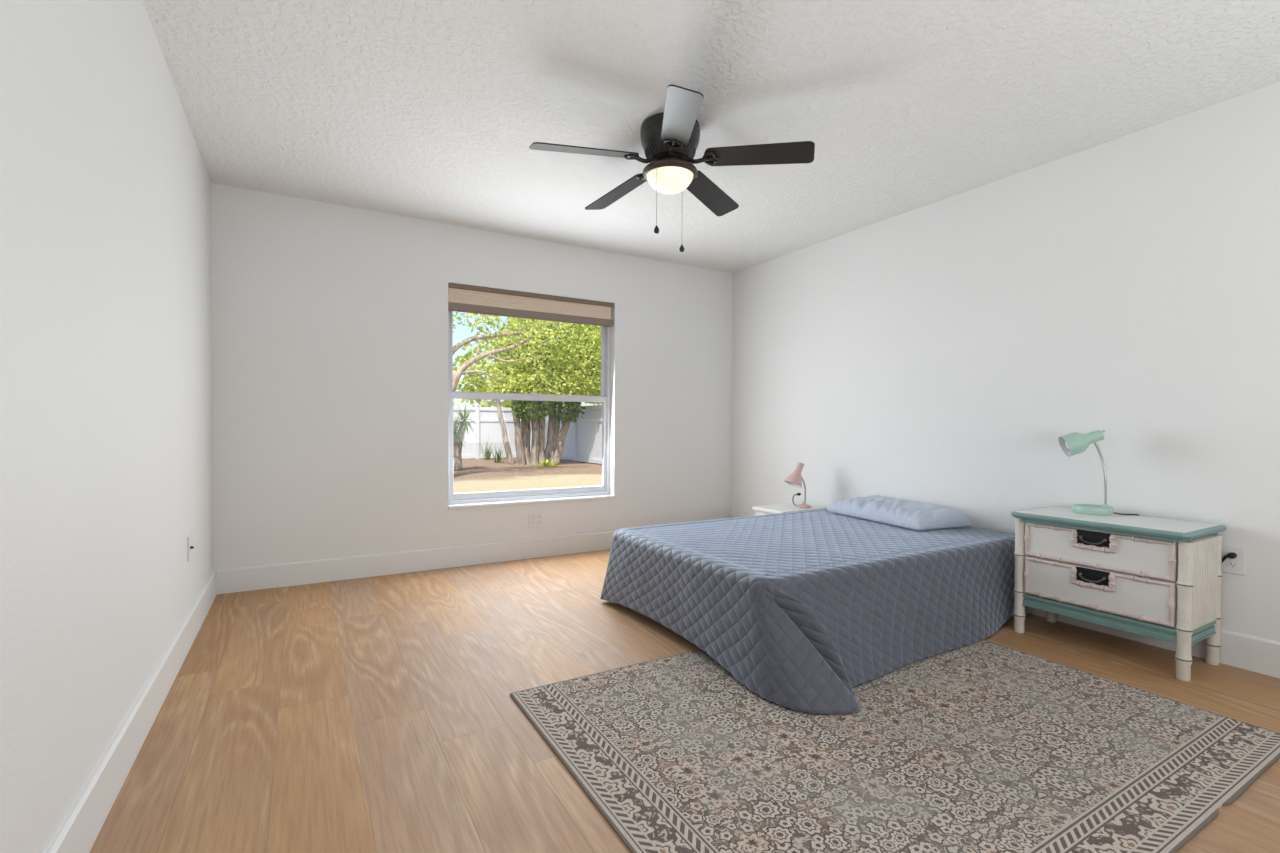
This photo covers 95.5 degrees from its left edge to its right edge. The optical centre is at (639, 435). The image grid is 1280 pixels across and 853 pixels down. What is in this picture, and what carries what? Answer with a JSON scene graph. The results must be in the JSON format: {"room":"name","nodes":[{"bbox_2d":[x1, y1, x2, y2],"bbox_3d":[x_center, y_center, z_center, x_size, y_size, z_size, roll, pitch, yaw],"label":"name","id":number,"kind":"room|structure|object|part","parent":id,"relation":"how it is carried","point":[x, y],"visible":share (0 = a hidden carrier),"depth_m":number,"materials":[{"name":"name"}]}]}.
{"room":"bedroom","nodes":[
{"label":"bedroom","id":0,"kind":"room"},
{"bbox_2d":[0,0,213,852],"bbox_3d":[-1.225,-0.224,0.999,0.200,2.440,5.966,0,1,-30],"label":"wall","id":1,"kind":"structure","parent":0,"point":[106,390],"depth_m":1.45,"materials":[{"name":"paint"}]},
{"bbox_2d":[44,570,216,852],"bbox_3d":[-1.137,0.923,1.072,0.016,0.146,5.566,0,1,-30],"label":"baseboard","id":2,"kind":"structure","parent":1,"relation":"attached to","point":[79,830],"depth_m":1.68,"materials":[{"name":"white paint"}]},
{"bbox_2d":[188,534,193,561],"bbox_3d":[-2.094,0.523,2.715,0.018,0.118,0.075,0,1,-30],"label":"outlet","id":3,"kind":"object","parent":1,"relation":"attached to","point":[190,547],"visible":1,"depth_m":2.71,"materials":[{"name":"white plastic"}]},
{"bbox_3d":[-2.099,0.523,2.711,0.006,0.118,0.075,0,1,-30],"label":"plate","id":4,"kind":"part","parent":3,"relation":"part of","materials":[{"name":"white plastic"}]},
{"bbox_2d":[211,183,731,569],"bbox_3d":[-0.894,-0.281,4.527,3.921,2.440,0.200,0,1,-30],"label":"wall","id":5,"kind":"structure","parent":0,"point":[330,321],"depth_m":3.95,"materials":[{"name":"paint"}]},
{"bbox_2d":[217,531,614,593],"bbox_3d":[-0.846,0.868,4.452,3.889,0.146,0.016,0,1,-30],"label":"baseboard","id":6,"kind":"structure","parent":5,"relation":"attached to","point":[231,580],"depth_m":3.97,"materials":[{"name":"white paint"}]},
{"bbox_2d":[448,311,614,508],"bbox_3d":[-0.824,-0.285,4.536,1.333,1.613,0.174,0,1,-30],"label":"window","id":7,"kind":"structure","parent":5,"relation":"in","point":[548,495],"depth_m":4.53,"materials":[{"name":"white plastic"}]},
{"bbox_3d":[-0.852,-0.671,4.582,1.281,0.790,0.028,0,1,-30],"label":"sash","id":8,"kind":"part","parent":7,"relation":"part of","materials":[{"name":"clear glass"}]},
{"bbox_3d":[-0.840,0.076,4.567,1.281,0.791,0.028,0,1,-30],"label":"sash","id":9,"kind":"part","parent":7,"relation":"part of","materials":[{"name":"white plastic"}]},
{"bbox_2d":[448,283,612,326],"bbox_3d":[-0.805,-0.994,4.481,1.311,0.192,0.068,0,1,-30],"label":"window shade","id":10,"kind":"object","parent":7,"relation":"attached to","point":[461,297],"visible":0.88,"depth_m":4.43,"materials":[{"name":"beige fabric"}]},
{"bbox_3d":[-0.803,-0.925,4.477,1.311,0.054,0.056,0,1,-30],"label":"rail","id":11,"kind":"part","parent":10,"relation":"part of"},
{"bbox_3d":[-0.807,0.511,4.513,1.333,0.022,0.089,0,1,-30],"label":"sill","id":12,"kind":"part","parent":7,"relation":"part of","materials":[{"name":"white paint"}]},
{"bbox_2d":[529,511,542,527],"bbox_3d":[-0.800,0.648,4.480,0.114,0.118,0.008,0,1,-30],"label":"wall outlet","id":13,"kind":"object","parent":5,"relation":"attached to","point":[535,518],"visible":1,"depth_m":4.48,"materials":[{"name":"white plastic"}]},
{"bbox_2d":[89,549,1279,852],"bbox_3d":[0.549,1.038,2.057,4.321,0.100,5.966,0,1,-30],"label":"floor","id":14,"kind":"structure","parent":0,"point":[375,714],"depth_m":2.07,"materials":[{"name":"brown wood"}]},
{"bbox_2d":[752,503,827,515],"bbox_3d":[1.139,0.745,4.399,0.480,0.412,0.330,0,1,-30],"label":"side table","id":15,"kind":"object","parent":14,"relation":"on","point":[788,507],"visible":0.23,"depth_m":4.34,"materials":[{"name":"white paint"}]},
{"bbox_2d":[784,462,810,507],"bbox_3d":[1.181,0.370,4.360,0.210,0.340,0.146,0,1,-30],"label":"desk lamp","id":16,"kind":"object","parent":15,"relation":"on","point":[795,479],"visible":1,"depth_m":4.34,"materials":[{"name":"pink metal"}]},
{"bbox_3d":[1.150,0.297,4.340,0.144,0.193,0.131,1,1,17],"label":"lamp shade","id":17,"kind":"part","parent":16,"relation":"part of","materials":[{"name":"pink metal"}]},
{"bbox_2d":[510,640,1279,852],"bbox_3d":[0.829,0.985,2.044,2.130,0.007,1.587,0,1,-30],"label":"rug","id":18,"kind":"object","parent":14,"relation":"on","point":[982,746],"visible":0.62,"depth_m":1.77,"materials":[{"name":"grey fabric"}]},
{"bbox_2d":[1011,506,1226,680],"bbox_3d":[2.173,0.683,2.699,0.414,0.604,0.682,0,1,-30],"label":"nightstand","id":19,"kind":"object","parent":14,"relation":"on","point":[1153,577],"visible":1,"depth_m":2.52,"materials":[{"name":"beige paint"}]},
{"bbox_3d":[1.896,0.700,2.902,0.052,0.560,0.052,0,1,-30],"label":"leg","id":20,"kind":"part","parent":19,"relation":"part of","materials":[{"name":"white wood"}]},
{"bbox_3d":[2.171,0.699,3.062,0.052,0.560,0.052,0,1,-30],"label":"leg","id":21,"kind":"part","parent":19,"relation":"part of","materials":[{"name":"white wood"}]},
{"bbox_3d":[2.033,0.643,2.619,0.018,0.030,0.106,0,1,-30],"label":"bail pull","id":22,"kind":"part","parent":19,"relation":"part of","materials":[{"name":"grey metal"}]},
{"bbox_3d":[2.043,0.636,2.624,0.006,0.065,0.128,0,1,-30],"label":"handle plate","id":23,"kind":"part","parent":19,"relation":"part of","materials":[{"name":"black metal"}]},
{"bbox_3d":[2.042,0.648,2.624,0.028,0.087,0.176,0,1,-30],"label":"handle frame","id":24,"kind":"part","parent":19,"relation":"part of","materials":[{"name":"beige paint"}]},
{"bbox_3d":[2.034,0.472,2.616,0.018,0.030,0.106,0,1,-30],"label":"bail pull","id":25,"kind":"part","parent":19,"relation":"part of","materials":[{"name":"grey metal"}]},
{"bbox_3d":[2.043,0.465,2.621,0.006,0.065,0.128,0,1,-30],"label":"handle plate","id":26,"kind":"part","parent":19,"relation":"part of","materials":[{"name":"black metal"}]},
{"bbox_3d":[2.043,0.477,2.622,0.028,0.087,0.176,0,1,-30],"label":"handle frame","id":27,"kind":"part","parent":19,"relation":"part of","materials":[{"name":"beige paint"}]},
{"bbox_3d":[2.042,0.691,2.625,0.025,0.188,0.578,0,1,-30],"label":"bamboo frame","id":28,"kind":"part","parent":19,"relation":"part of","materials":[{"name":"beige paint"}]},
{"bbox_3d":[2.043,0.512,2.622,0.025,0.171,0.578,0,1,-30],"label":"bamboo frame","id":29,"kind":"part","parent":19,"relation":"part of","materials":[{"name":"beige paint"}]},
{"bbox_3d":[2.053,0.691,2.631,0.022,0.181,0.570,0,1,-30],"label":"drawer","id":30,"kind":"part","parent":19,"relation":"part of","materials":[{"name":"white paint"}]},
{"bbox_3d":[2.054,0.512,2.628,0.022,0.164,0.570,0,1,-30],"label":"drawer","id":31,"kind":"part","parent":19,"relation":"part of","materials":[{"name":"white paint"}]},
{"bbox_3d":[2.181,0.383,2.695,0.398,0.005,0.642,0,1,-30],"label":"panel","id":32,"kind":"part","parent":19,"relation":"part of","materials":[{"name":"white paint"}]},
{"bbox_3d":[2.175,0.817,2.705,0.314,0.057,0.662,0,1,-30],"label":"plinth moulding","id":33,"kind":"part","parent":19,"relation":"part of","materials":[{"name":"teal paint"}]},
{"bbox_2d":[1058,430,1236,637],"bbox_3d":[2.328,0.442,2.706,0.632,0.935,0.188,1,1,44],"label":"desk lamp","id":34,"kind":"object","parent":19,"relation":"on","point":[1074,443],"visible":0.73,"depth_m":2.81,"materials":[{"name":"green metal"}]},
{"bbox_3d":[2.160,0.038,2.847,0.180,0.134,0.107,1,1,16],"label":"lamp shade","id":35,"kind":"part","parent":34,"relation":"part of","materials":[{"name":"green metal"}]},
{"bbox_3d":[2.377,0.640,2.635,0.161,0.541,0.378,0,1,-30],"label":"power cord","id":36,"kind":"part","parent":34,"relation":"part of","materials":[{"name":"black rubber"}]},
{"bbox_3d":[2.211,0.711,2.362,0.052,0.560,0.052,0,1,-30],"label":"leg","id":37,"kind":"part","parent":19,"relation":"part of","materials":[{"name":"white wood"}]},
{"bbox_3d":[2.365,0.613,2.435,0.285,0.360,0.008,0,1,-30],"label":"grooved panel","id":38,"kind":"part","parent":19,"relation":"part of","materials":[{"name":"beige paint"}]},
{"bbox_3d":[2.486,0.710,2.522,0.052,0.560,0.052,0,1,-30],"label":"leg","id":39,"kind":"part","parent":19,"relation":"part of","materials":[{"name":"white wood"}]},
{"bbox_3d":[0.980,0.761,3.271,1.902,0.417,1.270,0,1,-30],"label":"bed","id":40,"kind":"object","parent":14,"relation":"on","visible":0},
{"bbox_2d":[600,509,1014,713],"bbox_3d":[1.017,0.750,3.147,1.992,0.421,1.684,0,1,-30],"label":"quilt","id":41,"kind":"object","parent":40,"relation":"on","point":[803,609],"visible":0.95,"depth_m":2.59,"materials":[{"name":"fabric"}]},
{"bbox_2d":[826,495,971,530],"bbox_3d":[1.603,0.470,3.680,0.402,0.117,0.790,0,1,-21],"label":"pillow","id":42,"kind":"object","parent":41,"relation":"on","point":[915,515],"visible":1,"depth_m":3.49,"materials":[{"name":"fabric"}]},
{"bbox_2d":[143,0,1279,272],"bbox_3d":[0.563,-1.527,2.014,4.321,0.150,5.966,0,1,-30],"label":"ceiling","id":43,"kind":"structure","parent":0,"point":[430,110],"depth_m":2.49,"materials":[{"name":"paint"}]},
{"bbox_2d":[529,84,814,251],"bbox_3d":[0.110,-1.185,2.781,1.268,0.564,1.262,0,1,-30],"label":"ceiling fan","id":44,"kind":"object","parent":43,"relation":"hanging from","point":[670,139],"visible":1,"depth_m":2.67,"materials":[{"name":"black metal"}]},
{"bbox_3d":[-0.243,-1.284,2.624,0.495,0.006,0.138,-4,17,-20],"label":"blade","id":45,"kind":"part","parent":44,"relation":"part of","materials":[{"name":"black wood"}]},
{"bbox_3d":[-0.112,-1.291,3.089,0.138,0.006,0.495,-18,8,-38],"label":"blade","id":46,"kind":"part","parent":44,"relation":"part of","materials":[{"name":"black wood"}]},
{"bbox_3d":[0.077,-1.105,2.667,0.004,0.290,0.004,0,1,-30],"label":"pull chain","id":47,"kind":"part","parent":44,"relation":"part of","materials":[{"name":"silver metal"}]},
{"bbox_3d":[0.076,-0.945,2.670,0.025,0.038,0.025,0,1,-30],"label":"pull knob","id":48,"kind":"part","parent":44,"relation":"part of","materials":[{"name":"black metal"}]},
{"bbox_3d":[0.158,-1.277,2.355,0.138,0.006,0.495,14,4,-3],"label":"blade","id":49,"kind":"part","parent":44,"relation":"part of","materials":[{"name":"wood"}]},
{"bbox_3d":[0.371,-1.289,3.108,0.138,0.006,0.495,-16,-12,32],"label":"blade","id":50,"kind":"part","parent":44,"relation":"part of","materials":[{"name":"black wood"}]},
{"bbox_3d":[0.538,-1.280,2.654,0.495,0.006,0.138,5,-12,16],"label":"blade","id":51,"kind":"part","parent":44,"relation":"part of","materials":[{"name":"black wood"}]},
{"bbox_2d":[730,82,1279,641],"bbox_3d":[2.337,-0.240,3.072,0.200,2.440,5.966,0,1,-30],"label":"wall","id":52,"kind":"structure","parent":0,"point":[941,353],"depth_m":3.10,"materials":[{"name":"paint"}]},
{"bbox_2d":[1025,606,1279,677],"bbox_3d":[2.237,0.907,3.037,0.016,0.146,5.566,0,1,-30],"label":"baseboard","id":53,"kind":"structure","parent":52,"relation":"attached to","point":[1239,650],"depth_m":2.49,"materials":[{"name":"white paint"}]},
{"bbox_2d":[1221,545,1245,574],"bbox_3d":[2.552,0.535,2.501,0.008,0.118,0.075,0,1,-30],"label":"wall outlet","id":54,"kind":"object","parent":52,"relation":"attached to","point":[1237,565],"visible":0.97,"depth_m":2.49,"materials":[{"name":"white plastic"}]},
{"bbox_2d":[1228,562,1238,567],"bbox_3d":[2.550,0.556,2.500,0.002,0.025,0.033,0,1,-30],"label":"socket","id":55,"kind":"object","parent":54,"relation":"attached to","point":[1230,564],"depth_m":2.50,"materials":[{"name":"white plastic"}]},
{"label":"outside","id":56,"kind":"structure","parent":0,"visible":0},
{"bbox_2d":[454,440,601,492],"bbox_3d":[-5.407,0.719,25.193,44.000,0.084,40.000,0,1,-30],"label":"ground","id":57,"kind":"structure","parent":56,"point":[476,475],"depth_m":13.47,"materials":[{"name":"sand"}]},
{"bbox_2d":[454,405,478,470],"bbox_3d":[-4.795,0.045,14.833,1.453,1.842,1.088,0,1,-30],"label":"yucca plant","id":58,"kind":"object","parent":57,"relation":"on","point":[458,436],"visible":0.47,"depth_m":14.79,"materials":[{"name":"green plant"}]},
{"bbox_2d":[481,437,492,459],"bbox_3d":[-5.112,0.404,19.348,0.459,0.959,0.683,0,1,-30],"label":"plant","id":59,"kind":"object","parent":57,"relation":"on","point":[487,453],"visible":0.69,"depth_m":19.38,"materials":[{"name":"green plant"}]},
{"bbox_2d":[490,449,505,462],"bbox_3d":[-4.290,0.563,17.588,0.569,0.704,0.494,0,1,-30],"label":"plant","id":60,"kind":"object","parent":57,"relation":"on","point":[498,456],"visible":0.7,"depth_m":17.61,"materials":[{"name":"green plant"}]},
{"bbox_2d":[454,403,545,458],"bbox_3d":[-7.644,-0.087,18.694,9.805,2.006,0.205,0,1,-30],"label":"vinyl fence","id":61,"kind":"object","parent":57,"relation":"on","point":[487,419],"visible":0.15,"depth_m":20.03,"materials":[{"name":"white plastic"}]},
{"bbox_3d":[-6.607,-0.079,19.298,2.270,1.660,0.024,0,1,-30],"label":"panel","id":62,"kind":"part","parent":61,"relation":"part of","materials":[{"name":"white plastic"}]},
{"bbox_3d":[-6.605,-0.514,19.291,2.270,0.090,0.080,0,1,-30],"label":"rail","id":63,"kind":"part","parent":61,"relation":"part of","materials":[{"name":"white plastic"}]},
{"bbox_3d":[-6.603,-0.909,19.284,2.270,0.120,0.090,0,1,-30],"label":"rail","id":64,"kind":"part","parent":61,"relation":"part of","materials":[{"name":"white plastic"}]},
{"bbox_3d":[-6.611,0.726,19.312,2.270,0.130,0.090,0,1,-30],"label":"rail","id":65,"kind":"part","parent":61,"relation":"part of","materials":[{"name":"white plastic"}]},
{"bbox_3d":[-5.570,-0.097,19.902,0.175,2.006,0.175,1,1,27],"label":"post","id":66,"kind":"part","parent":61,"relation":"part of","materials":[{"name":"white plastic"}]},
{"bbox_3d":[-4.529,-0.918,20.492,2.270,0.120,0.090,0,1,-30],"label":"rail","id":67,"kind":"part","parent":61,"relation":"part of","materials":[{"name":"white plastic"}]},
{"bbox_3d":[-4.537,0.717,20.519,2.270,0.130,0.090,0,1,-30],"label":"rail","id":68,"kind":"part","parent":61,"relation":"part of","materials":[{"name":"white plastic"}]},
{"bbox_3d":[-4.531,-0.523,20.498,2.270,0.090,0.080,0,1,-30],"label":"rail","id":69,"kind":"part","parent":61,"relation":"part of","materials":[{"name":"white plastic"}]},
{"bbox_3d":[-4.533,-0.088,20.506,2.270,1.660,0.024,0,1,-30],"label":"panel","id":70,"kind":"part","parent":61,"relation":"part of","materials":[{"name":"white plastic"}]},
{"bbox_3d":[-3.496,-0.106,21.109,0.175,2.006,0.175,0,1,2],"label":"post","id":71,"kind":"part","parent":61,"relation":"part of","materials":[{"name":"white plastic"}]},
{"bbox_2d":[453,330,567,416],"bbox_3d":[-5.835,-2.176,27.828,6.417,5.945,3.436,0,1,-30],"label":"tree","id":72,"kind":"object","parent":57,"relation":"on","point":[482,387],"visible":0.2,"depth_m":26.53,"materials":[{"name":"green plant"}]},
{"bbox_2d":[453,311,572,392],"bbox_3d":[-3.354,-1.107,13.364,3.898,4.193,1.196,0,1,-30],"label":"tree","id":73,"kind":"object","parent":57,"relation":"on","point":[460,371],"visible":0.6,"depth_m":13.33,"materials":[{"name":"green plant"}]},
{"bbox_2d":[486,318,600,464],"bbox_3d":[-1.827,-2.164,17.813,5.454,6.329,3.356,0,1,-8],"label":"tree","id":74,"kind":"object","parent":57,"relation":"on","point":[574,365],"visible":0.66,"depth_m":16.88,"materials":[{"name":"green plant"}]},
{"bbox_3d":[-3.925,-0.143,16.955,0.594,2.205,0.218,0,1,-19],"label":"stem","id":75,"kind":"part","parent":74,"relation":"part of","materials":[{"name":"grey plant"}]},
{"bbox_3d":[-3.556,-0.245,16.962,0.503,2.400,0.289,0,1,-30],"label":"stem","id":76,"kind":"part","parent":74,"relation":"part of","materials":[{"name":"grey plant"}]},
{"bbox_3d":[-3.405,-0.329,17.348,0.395,2.641,0.368,0,1,-30],"label":"stem","id":77,"kind":"part","parent":74,"relation":"part of","materials":[{"name":"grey plant"}]},
{"bbox_3d":[-3.114,-0.370,17.261,0.298,2.747,0.357,0,1,-30],"label":"stem","id":78,"kind":"part","parent":74,"relation":"part of","materials":[{"name":"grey plant"}]},
{"bbox_3d":[-2.982,-0.384,17.457,0.338,2.733,0.318,0,1,-30],"label":"stem","id":79,"kind":"part","parent":74,"relation":"part of","materials":[{"name":"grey plant"}]},
{"bbox_3d":[-2.735,-0.340,17.715,0.450,2.621,0.282,0,1,-30],"label":"stem","id":80,"kind":"part","parent":74,"relation":"part of","materials":[{"name":"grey plant"}]},
{"bbox_3d":[-2.525,-0.420,17.880,0.236,2.679,0.812,1,1,33],"label":"stem","id":81,"kind":"part","parent":74,"relation":"part of","materials":[{"name":"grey plant"}]},
{"bbox_3d":[-2.253,-0.288,17.790,1.017,2.559,0.316,0,1,-30],"label":"stem","id":82,"kind":"part","parent":74,"relation":"part of","materials":[{"name":"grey plant"}]},
{"bbox_2d":[529,458,559,466],"bbox_3d":[-2.610,0.778,16.511,0.955,0.328,0.901,0,1,-30],"label":"plant","id":83,"kind":"object","parent":57,"relation":"on","point":[547,463],"visible":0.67,"depth_m":16.47,"materials":[{"name":"green plant"}]},
{"bbox_2d":[547,405,601,463],"bbox_3d":[-0.863,-0.022,16.886,0.205,2.006,9.855,0,1,-30],"label":"vinyl fence","id":84,"kind":"object","parent":57,"relation":"on","point":[583,440],"visible":0.12,"depth_m":18.27,"materials":[{"name":"white plastic"}]},
{"bbox_3d":[-2.684,-0.071,20.013,0.024,1.660,2.282,0,1,-30],"label":"panel","id":85,"kind":"part","parent":84,"relation":"part of","materials":[{"name":"white plastic"}]},
{"bbox_3d":[-2.688,0.734,20.027,0.090,0.130,2.282,0,1,-30],"label":"rail","id":86,"kind":"part","parent":84,"relation":"part of","materials":[{"name":"white plastic"}]},
{"bbox_3d":[-2.077,-0.063,18.971,0.175,2.006,0.175,1,1,27],"label":"post","id":87,"kind":"part","parent":84,"relation":"part of","materials":[{"name":"white plastic"}]},
{"bbox_3d":[-1.474,0.775,17.942,0.090,0.130,2.282,0,1,-30],"label":"rail","id":88,"kind":"part","parent":84,"relation":"part of","materials":[{"name":"white plastic"}]},
{"bbox_3d":[-1.470,-0.029,17.928,0.024,1.660,2.282,0,1,-30],"label":"panel","id":89,"kind":"part","parent":84,"relation":"part of","materials":[{"name":"white plastic"}]},
{"bbox_3d":[-1.468,-0.464,17.921,0.080,0.090,2.282,0,1,-30],"label":"rail","id":90,"kind":"part","parent":84,"relation":"part of","materials":[{"name":"white plastic"}]},
{"bbox_3d":[-1.466,-0.859,17.915,0.090,0.120,2.282,0,1,-30],"label":"rail","id":91,"kind":"part","parent":84,"relation":"part of","materials":[{"name":"white plastic"}]}
]}

